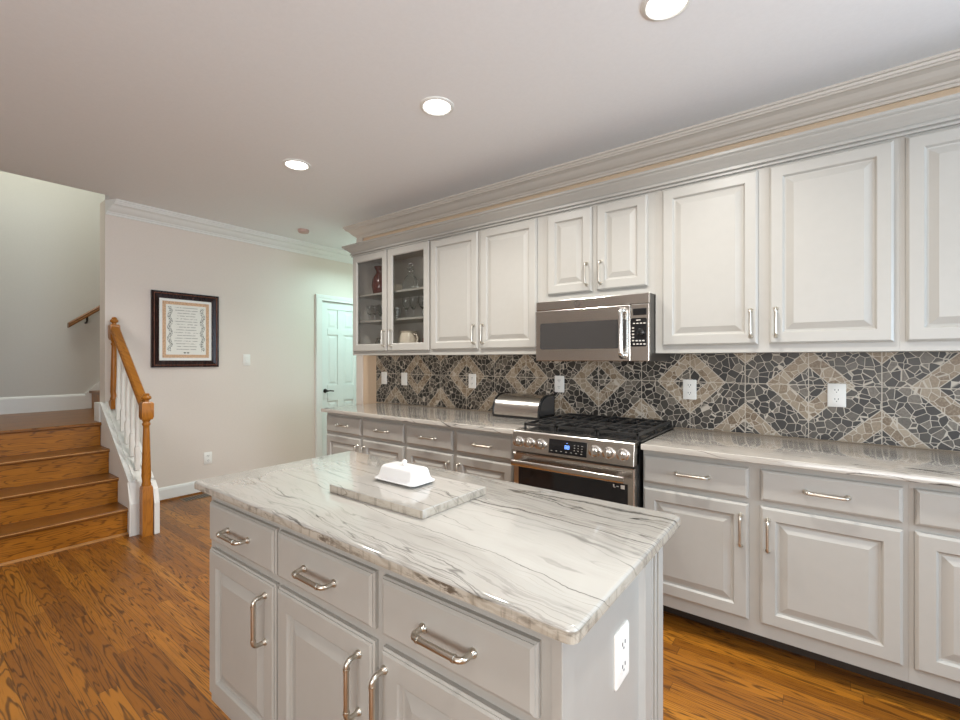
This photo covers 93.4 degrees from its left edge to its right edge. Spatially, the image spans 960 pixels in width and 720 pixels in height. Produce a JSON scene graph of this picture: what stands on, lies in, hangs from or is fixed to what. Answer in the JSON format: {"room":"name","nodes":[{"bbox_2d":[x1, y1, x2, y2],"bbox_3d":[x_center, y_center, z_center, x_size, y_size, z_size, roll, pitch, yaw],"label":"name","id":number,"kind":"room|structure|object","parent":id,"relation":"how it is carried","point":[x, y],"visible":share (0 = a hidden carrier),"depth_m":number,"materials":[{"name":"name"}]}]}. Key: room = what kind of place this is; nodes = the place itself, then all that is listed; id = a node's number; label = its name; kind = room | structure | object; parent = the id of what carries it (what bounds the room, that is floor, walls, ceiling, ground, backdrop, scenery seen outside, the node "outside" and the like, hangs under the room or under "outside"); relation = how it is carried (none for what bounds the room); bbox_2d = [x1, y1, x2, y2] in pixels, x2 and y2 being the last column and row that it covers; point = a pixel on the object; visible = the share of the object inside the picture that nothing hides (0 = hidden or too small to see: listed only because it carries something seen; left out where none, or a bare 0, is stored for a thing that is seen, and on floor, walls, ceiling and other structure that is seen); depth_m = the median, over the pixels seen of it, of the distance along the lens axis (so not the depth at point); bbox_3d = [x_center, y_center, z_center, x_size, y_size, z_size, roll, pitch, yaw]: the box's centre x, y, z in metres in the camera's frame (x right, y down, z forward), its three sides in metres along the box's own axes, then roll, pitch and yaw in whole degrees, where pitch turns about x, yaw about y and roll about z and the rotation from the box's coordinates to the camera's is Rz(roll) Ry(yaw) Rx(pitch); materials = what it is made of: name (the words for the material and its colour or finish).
{"room":"kitchen","nodes":[
{"label":"kitchen","id":0,"kind":"room"},
{"bbox_2d":[0,171,104,408],"bbox_3d":[-3.503,-0.960,6.226,0.120,4.600,5.780,0,0,37],"label":"wall","id":1,"kind":"structure","parent":0,"point":[50,232],"depth_m":4.76,"materials":[{"name":"paint"}]},
{"bbox_2d":[0,394,85,414],"bbox_3d":[-4.779,0.456,4.439,0.016,0.168,1.390,0,0,37],"label":"baseboard","id":2,"kind":"structure","parent":1,"relation":"attached to","point":[25,404],"depth_m":4.71,"materials":[{"name":"white paint"}]},
{"bbox_2d":[67,305,99,327],"bbox_3d":[-3.986,-0.942,5.409,0.102,1.196,1.425,0,0,37],"label":"wall handrail","id":3,"kind":"object","parent":1,"relation":"attached to","point":[86,315],"visible":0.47,"depth_m":4.92,"materials":[{"name":"brown wood"}]},
{"bbox_2d":[100,200,352,487],"bbox_3d":[-1.994,-0.030,5.766,0.160,2.740,4.444,0,0,37],"label":"wall","id":4,"kind":"structure","parent":0,"point":[261,414],"depth_m":4.74,"materials":[{"name":"paint"}]},
{"bbox_2d":[158,481,200,499],"bbox_3d":[-2.611,1.274,4.811,0.016,0.131,1.910,0,0,37],"label":"baseboard","id":5,"kind":"structure","parent":4,"relation":"attached to","point":[182,489],"depth_m":4.38,"materials":[{"name":"white paint"}]},
{"bbox_2d":[160,492,203,501],"bbox_3d":[-2.599,1.331,4.802,0.014,0.017,1.910,0,0,37],"label":"trim","id":6,"kind":"structure","parent":4,"relation":"attached to","point":[192,494],"depth_m":4.39,"materials":[{"name":"brown wood"}]},
{"bbox_2d":[151,290,218,367],"bbox_3d":[-2.882,-0.292,4.441,0.030,0.725,0.588,0,0,37],"label":"framed print","id":7,"kind":"object","parent":4,"relation":"attached to","point":[184,326],"visible":1,"depth_m":4.42,"materials":[{"name":"brown wood"}]},
{"bbox_2d":[204,452,211,464],"bbox_3d":[-2.771,1.000,4.605,0.008,0.122,0.078,0,0,37],"label":"outlet","id":8,"kind":"object","parent":4,"relation":"attached to","point":[207,455],"visible":1,"depth_m":4.60,"materials":[{"name":"white plastic"}]},
{"bbox_2d":[105,199,352,263],"bbox_3d":[-1.885,-1.337,5.683,0.114,0.124,4.443,0,0,37],"label":"trim","id":9,"kind":"structure","parent":4,"relation":"attached to","point":[114,207],"depth_m":4.62,"materials":[{"name":"white paint"}]},
{"bbox_2d":[243,354,249,365],"bbox_3d":[-2.535,0.000,4.913,0.012,0.122,0.078,0,0,37],"label":"light switch","id":10,"kind":"object","parent":4,"relation":"attached to","point":[246,357],"visible":1,"depth_m":4.91,"materials":[{"name":"white plastic"}]},
{"bbox_2d":[315,294,352,457],"bbox_3d":[-1.790,0.263,5.877,0.028,2.155,0.774,0,0,37],"label":"trim","id":11,"kind":"structure","parent":4,"relation":"attached to","point":[319,298],"depth_m":5.60,"materials":[{"name":"white paint"}]},
{"bbox_2d":[322,301,355,455],"bbox_3d":[-1.812,0.295,5.893,0.105,2.074,0.594,0,0,37],"label":"door","id":12,"kind":"structure","parent":4,"relation":"in","point":[338,359],"depth_m":5.86,"materials":[{"name":"paint"}]},
{"bbox_2d":[0,0,959,250],"bbox_3d":[-0.119,-1.480,1.725,7.720,0.160,8.840,0,0,37],"label":"ceiling","id":13,"kind":"structure","parent":0,"point":[197,108],"depth_m":2.30,"materials":[{"name":"paint"}]},
{"bbox_2d":[283,159,310,170],"bbox_3d":[-1.312,-1.395,3.237,0.188,0.009,0.188,0,0,37],"label":"recessed light","id":14,"kind":"object","parent":13,"relation":"in","point":[295,164],"visible":1,"depth_m":3.22,"materials":[{"name":"white paint"}]},
{"bbox_2d":[298,228,308,233],"bbox_3d":[-1.899,-1.381,4.866,0.116,0.036,0.116,0,0,37],"label":"smoke detector","id":15,"kind":"object","parent":13,"relation":"attached to","point":[301,230],"visible":1,"depth_m":4.83,"materials":[{"name":"beige plastic"}]},
{"bbox_2d":[420,97,453,115],"bbox_3d":[-0.237,-1.395,2.494,0.188,0.009,0.188,0,0,37],"label":"recessed light","id":16,"kind":"object","parent":13,"relation":"in","point":[434,106],"visible":1,"depth_m":2.48,"materials":[{"name":"white paint"}]},
{"bbox_2d":[641,0,691,20],"bbox_3d":[0.731,-1.395,1.769,0.188,0.009,0.188,0,0,37],"label":"recessed light","id":17,"kind":"object","parent":13,"relation":"in","point":[652,10],"visible":1,"depth_m":1.79,"materials":[{"name":"white paint"}]},
{"bbox_2d":[0,493,959,719],"bbox_3d":[-0.763,1.380,2.216,9.340,0.080,8.840,0,0,37],"label":"floor","id":18,"kind":"structure","parent":0,"point":[117,628],"depth_m":2.04,"materials":[{"name":"brown wood"}]},
{"bbox_2d":[0,381,159,565],"bbox_3d":[-3.502,0.315,4.142,2.406,2.050,2.455,0,0,37],"label":"staircase","id":19,"kind":"structure","parent":18,"relation":"on","point":[69,479],"depth_m":3.48,"materials":[{"name":"brown wood"}]},
{"bbox_2d":[108,317,153,536],"bbox_3d":[-2.874,0.482,3.704,0.878,1.715,0.076,0,0,37],"label":"stair railing","id":20,"kind":"object","parent":19,"relation":"attached to","point":[119,349],"visible":1,"depth_m":3.62,"materials":[{"name":"brown wood"}]},
{"bbox_2d":[179,493,210,501],"bbox_3d":[-2.758,1.337,4.408,0.140,0.005,0.270,0,0,37],"label":"floor vent","id":21,"kind":"object","parent":18,"relation":"in","point":[204,495],"visible":0.9,"depth_m":4.39,"materials":[{"name":"brown metal"}]},
{"bbox_2d":[327,412,405,460],"bbox_3d":[-0.776,0.898,3.942,1.009,0.883,0.709,0,0,37],"label":"base cabinet","id":22,"kind":"object","parent":18,"relation":"on","point":[385,438],"visible":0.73,"depth_m":3.65,"materials":[{"name":"paint"}]},
{"bbox_2d":[321,402,538,433],"bbox_3d":[-0.386,0.441,3.650,2.032,0.030,0.703,0,0,37],"label":"countertop","id":23,"kind":"structure","parent":22,"relation":"on","point":[439,416],"depth_m":3.47,"materials":[{"name":"white stone"}]},
{"bbox_2d":[492,392,554,419],"bbox_3d":[0.324,0.339,3.386,0.408,0.172,0.234,0,0,37],"label":"bread box","id":24,"kind":"object","parent":23,"relation":"on","point":[528,406],"visible":0.99,"depth_m":3.30,"materials":[{"name":"silver metal"}]},
{"bbox_2d":[210,496,662,719],"bbox_3d":[-0.248,0.898,1.405,1.393,0.884,0.652,0,0,37],"label":"kitchen island","id":25,"kind":"object","parent":18,"relation":"on","point":[303,627],"visible":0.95,"depth_m":1.10,"materials":[{"name":"paint"}]},
{"bbox_2d":[194,451,679,644],"bbox_3d":[-0.230,0.441,1.420,1.463,0.030,0.671,0,0,37],"label":"island countertop","id":26,"kind":"structure","parent":25,"relation":"on","point":[550,563],"depth_m":1.10,"materials":[{"name":"white stone"}]},
{"bbox_2d":[330,472,485,518],"bbox_3d":[-0.234,0.413,1.445,0.420,0.025,0.284,0,0,37],"label":"board","id":27,"kind":"object","parent":26,"relation":"on","point":[426,500],"visible":0.78,"depth_m":1.37,"materials":[{"name":"white stone"}]},
{"bbox_2d":[375,459,434,486],"bbox_3d":[-0.249,0.364,1.492,0.193,0.072,0.112,0,0,37],"label":"butter dish","id":28,"kind":"object","parent":27,"relation":"on","point":[404,473],"visible":1,"depth_m":1.45,"materials":[{"name":"white ceramic"}]},
{"bbox_2d":[614,620,628,690],"bbox_3d":[0.322,0.668,1.025,0.006,0.124,0.082,0,0,37],"label":"outlet","id":29,"kind":"object","parent":25,"relation":"attached to","point":[621,631],"depth_m":1.01,"materials":[{"name":"white plastic"}]},
{"bbox_2d":[621,636,625,652],"bbox_3d":[0.325,0.643,1.022,0.002,0.029,0.034,0,0,37],"label":"socket","id":30,"kind":"object","parent":25,"relation":"attached to","point":[623,638],"depth_m":1.02,"materials":[{"name":"white plastic"}]},
{"bbox_2d":[621,658,625,674],"bbox_3d":[0.325,0.693,1.022,0.002,0.029,0.034,0,0,37],"label":"socket","id":31,"kind":"object","parent":25,"relation":"attached to","point":[623,660],"depth_m":1.02,"materials":[{"name":"white plastic"}]},
{"bbox_2d":[406,422,516,482],"bbox_3d":[0.021,0.898,3.334,0.995,0.883,0.709,0,0,37],"label":"base cabinet","id":32,"kind":"object","parent":18,"relation":"on","point":[474,452],"visible":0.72,"depth_m":3.05,"materials":[{"name":"paint"}]},
{"bbox_2d":[511,413,675,507],"bbox_3d":[0.695,0.861,2.755,0.742,0.959,0.810,0,0,37],"label":"gas range","id":33,"kind":"object","parent":18,"relation":"on","point":[599,457],"visible":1,"depth_m":2.49,"materials":[{"name":"grey metal"}]},
{"bbox_2d":[520,420,675,444],"bbox_3d":[0.736,0.427,2.810,0.742,0.026,0.673,0,0,37],"label":"cooktop","id":34,"kind":"object","parent":33,"relation":"in","point":[656,432],"depth_m":2.62,"materials":[{"name":"black metal"}]},
{"bbox_2d":[643,450,908,687],"bbox_3d":[1.421,0.898,2.268,1.001,0.883,0.709,0,0,37],"label":"base cabinet","id":35,"kind":"object","parent":18,"relation":"on","point":[812,564],"visible":0.99,"depth_m":1.95,"materials":[{"name":"paint"}]},
{"bbox_2d":[903,482,959,705],"bbox_3d":[2.219,0.898,1.660,1.005,0.883,0.709,0,0,37],"label":"base cabinet","id":36,"kind":"object","parent":18,"relation":"on","point":[934,510],"visible":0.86,"depth_m":1.68,"materials":[{"name":"paint"}]},
{"bbox_2d":[641,428,959,487],"bbox_3d":[1.832,0.441,1.960,2.022,0.030,0.703,0,0,37],"label":"countertop","id":37,"kind":"structure","parent":36,"relation":"on","point":[918,465],"depth_m":2.04,"materials":[{"name":"white stone"}]},
{"bbox_2d":[363,86,959,451],"bbox_3d":[1.343,-0.030,2.861,6.530,2.740,0.120,0,0,37],"label":"wall","id":38,"kind":"structure","parent":0,"point":[369,361],"depth_m":2.93,"materials":[{"name":"beige paint"}]},
{"bbox_2d":[356,238,362,404],"bbox_3d":[-1.266,0.030,4.763,0.097,2.620,0.018,0,0,37],"label":"trim","id":39,"kind":"structure","parent":38,"relation":"attached to","point":[359,358],"depth_m":4.75,"materials":[{"name":"beige paint"}]},
{"bbox_2d":[353,240,430,355],"bbox_3d":[-0.719,-0.520,4.105,1.017,0.950,0.398,0,0,37],"label":"upper cabinet","id":40,"kind":"object","parent":38,"relation":"attached to","point":[394,262],"visible":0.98,"depth_m":4.19,"materials":[{"name":"paint"}]},
{"bbox_2d":[366,306,371,319],"bbox_3d":[-1.058,-0.444,4.338,0.076,0.150,0.076,0,0,37],"label":"wine glass","id":41,"kind":"object","parent":40,"relation":"on","point":[368,308],"visible":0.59,"depth_m":4.31,"materials":[{"name":"white"}]},
{"bbox_2d":[371,305,377,319],"bbox_3d":[-0.996,-0.444,4.279,0.076,0.150,0.076,0,0,37],"label":"wine glass","id":42,"kind":"object","parent":40,"relation":"on","point":[374,308],"visible":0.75,"depth_m":4.25,"materials":[{"name":"white"}]},
{"bbox_2d":[372,266,381,292],"bbox_3d":[-0.960,-0.753,4.326,0.156,0.275,0.156,0,0,37],"label":"vase","id":43,"kind":"object","parent":40,"relation":"on","point":[377,279],"visible":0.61,"depth_m":4.27,"materials":[{"name":"red ceramic"}]},
{"bbox_2d":[378,304,381,319],"bbox_3d":[-0.918,-0.444,4.232,0.076,0.150,0.076,0,0,37],"label":"wine glass","id":44,"kind":"object","parent":40,"relation":"on","point":[379,305],"visible":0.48,"depth_m":4.21,"materials":[{"name":"white"}]},
{"bbox_2d":[359,287,423,300],"bbox_3d":[-0.694,-0.606,4.136,0.977,0.018,0.290,0,0,37],"label":"shelf","id":45,"kind":"object","parent":40,"relation":"attached to","point":[398,294],"depth_m":4.18,"materials":[{"name":"paint"}]},
{"bbox_2d":[359,316,423,324],"bbox_3d":[-0.694,-0.359,4.136,0.977,0.018,0.290,0,0,37],"label":"shelf","id":46,"kind":"object","parent":40,"relation":"attached to","point":[419,320],"depth_m":4.21,"materials":[{"name":"paint"}]},
{"bbox_2d":[394,308,401,317],"bbox_3d":[-0.749,-0.418,4.091,0.080,0.100,0.080,0,0,37],"label":"drinking glass","id":47,"kind":"object","parent":40,"relation":"on","point":[397,311],"visible":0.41,"depth_m":4.06,"materials":[{"name":"white"}]},
{"bbox_2d":[394,284,401,290],"bbox_3d":[-0.759,-0.653,4.161,0.080,0.075,0.100,0,0,37],"label":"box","id":48,"kind":"object","parent":40,"relation":"on","point":[396,286],"visible":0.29,"depth_m":4.11,"materials":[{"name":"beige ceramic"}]},
{"bbox_2d":[402,297,409,316],"bbox_3d":[-0.658,-0.462,4.046,0.076,0.188,0.076,0,0,37],"label":"wine glass","id":49,"kind":"object","parent":40,"relation":"on","point":[405,300],"visible":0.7,"depth_m":4.02,"materials":[{"name":"white"}]},
{"bbox_2d":[398,331,418,342],"bbox_3d":[-0.642,-0.174,4.075,0.200,0.168,0.190,0,0,0],"label":"pitcher","id":50,"kind":"object","parent":40,"relation":"on","point":[405,336],"visible":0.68,"depth_m":4.00,"materials":[{"name":"beige ceramic"}]},
{"bbox_2d":[402,262,415,288],"bbox_3d":[-0.625,-0.747,4.072,0.156,0.262,0.156,0,0,37],"label":"decanter","id":51,"kind":"object","parent":40,"relation":"on","point":[408,282],"visible":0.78,"depth_m":4.02,"materials":[{"name":"clear glass"}]},
{"bbox_2d":[409,296,417,316],"bbox_3d":[-0.588,-0.462,3.981,0.076,0.188,0.076,0,0,37],"label":"wine glass","id":52,"kind":"object","parent":40,"relation":"on","point":[413,301],"visible":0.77,"depth_m":3.95,"materials":[{"name":"white"}]},
{"bbox_2d":[414,278,422,287],"bbox_3d":[-0.540,-0.665,3.969,0.080,0.100,0.080,0,0,37],"label":"drinking glass","id":53,"kind":"object","parent":40,"relation":"on","point":[418,282],"visible":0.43,"depth_m":3.94,"materials":[{"name":"white"}]},
{"bbox_2d":[418,295,423,315],"bbox_3d":[-0.499,-0.462,3.925,0.076,0.188,0.076,0,0,37],"label":"wine glass","id":54,"kind":"object","parent":40,"relation":"on","point":[421,297],"visible":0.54,"depth_m":3.90,"materials":[{"name":"white"}]},
{"bbox_2d":[342,93,959,257],"bbox_3d":[0.779,-1.026,2.954,4.942,0.100,0.412,0,0,37],"label":"trim","id":55,"kind":"structure","parent":40,"relation":"attached to","point":[941,112],"depth_m":2.40,"materials":[{"name":"paint"}]},
{"bbox_2d":[431,216,542,354],"bbox_3d":[0.099,-0.518,3.482,1.039,0.954,0.398,0,0,37],"label":"upper cabinet","id":56,"kind":"object","parent":38,"relation":"attached to","point":[487,283],"visible":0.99,"depth_m":3.33,"materials":[{"name":"paint"}]},
{"bbox_2d":[543,191,655,301],"bbox_3d":[0.806,-0.688,2.944,0.736,0.615,0.398,0,0,37],"label":"upper cabinet","id":57,"kind":"object","parent":38,"relation":"attached to","point":[608,248],"visible":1,"depth_m":2.79,"materials":[{"name":"paint"}]},
{"bbox_2d":[536,292,669,360],"bbox_3d":[0.771,-0.186,2.896,0.726,0.386,0.498,0,0,37],"label":"microwave","id":58,"kind":"object","parent":57,"relation":"attached to","point":[616,327],"visible":1,"depth_m":2.71,"materials":[{"name":"grey metal"}]},
{"bbox_2d":[343,48,959,238],"bbox_3d":[2.006,-1.337,3.825,6.644,0.124,2.684,0,0,37],"label":"trim","id":59,"kind":"structure","parent":38,"relation":"attached to","point":[939,72],"depth_m":2.68,"materials":[{"name":"beige paint"}]},
{"bbox_2d":[376,352,959,450],"bbox_3d":[1.424,0.190,2.719,6.230,0.468,0.008,0,0,37],"label":"wall tiles","id":60,"kind":"structure","parent":38,"relation":"attached to","point":[906,399],"depth_m":2.65,"materials":[{"name":"tile"}]},
{"bbox_2d":[381,372,386,383],"bbox_3d":[-0.962,0.180,4.524,0.078,0.122,0.012,0,0,37],"label":"light switch","id":61,"kind":"object","parent":60,"relation":"attached to","point":[383,374],"visible":1,"depth_m":4.52,"materials":[{"name":"white plastic"}]},
{"bbox_2d":[401,373,406,384],"bbox_3d":[-0.733,0.182,4.349,0.078,0.122,0.012,0,0,37],"label":"light switch","id":62,"kind":"object","parent":60,"relation":"attached to","point":[403,375],"visible":1,"depth_m":4.34,"materials":[{"name":"white plastic"}]},
{"bbox_2d":[469,374,475,387],"bbox_3d":[-0.067,0.179,3.844,0.078,0.122,0.008,0,0,37],"label":"outlet","id":63,"kind":"object","parent":60,"relation":"attached to","point":[472,377],"visible":1,"depth_m":3.84,"materials":[{"name":"white plastic"}]},
{"bbox_2d":[555,376,563,391],"bbox_3d":[0.587,0.178,3.346,0.078,0.122,0.008,0,0,37],"label":"outlet","id":64,"kind":"object","parent":60,"relation":"attached to","point":[559,380],"visible":1,"depth_m":3.34,"materials":[{"name":"white plastic"}]},
{"bbox_2d":[683,380,696,399],"bbox_3d":[1.300,0.183,2.803,0.078,0.122,0.008,0,0,37],"label":"outlet","id":65,"kind":"object","parent":60,"relation":"attached to","point":[689,386],"visible":1,"depth_m":2.80,"materials":[{"name":"white plastic"}]},
{"bbox_2d":[827,383,845,406],"bbox_3d":[1.869,0.185,2.369,0.078,0.122,0.008,0,0,37],"label":"outlet","id":66,"kind":"object","parent":60,"relation":"attached to","point":[836,393],"visible":1,"depth_m":2.37,"materials":[{"name":"white plastic"}]},
{"bbox_2d":[832,388,840,393],"bbox_3d":[1.867,0.161,2.367,0.034,0.029,0.002,0,0,37],"label":"socket","id":67,"kind":"object","parent":66,"relation":"attached to","point":[834,390],"depth_m":2.37,"materials":[{"name":"white plastic"}]},
{"bbox_2d":[832,397,840,402],"bbox_3d":[1.867,0.209,2.367,0.034,0.029,0.002,0,0,37],"label":"socket","id":68,"kind":"object","parent":66,"relation":"attached to","point":[834,399],"depth_m":2.37,"materials":[{"name":"white plastic"}]},
{"bbox_2d":[656,137,899,353],"bbox_3d":[1.511,-0.517,2.406,1.038,0.956,0.398,0,0,37],"label":"upper cabinet","id":69,"kind":"object","parent":38,"relation":"attached to","point":[801,255],"visible":1,"depth_m":2.23,"materials":[{"name":"paint"}]},
{"bbox_2d":[896,124,959,351],"bbox_3d":[2.337,-0.517,1.777,1.037,0.956,0.398,0,0,37],"label":"upper cabinet","id":70,"kind":"object","parent":38,"relation":"attached to","point":[929,160],"visible":0.95,"depth_m":1.92,"materials":[{"name":"paint"}]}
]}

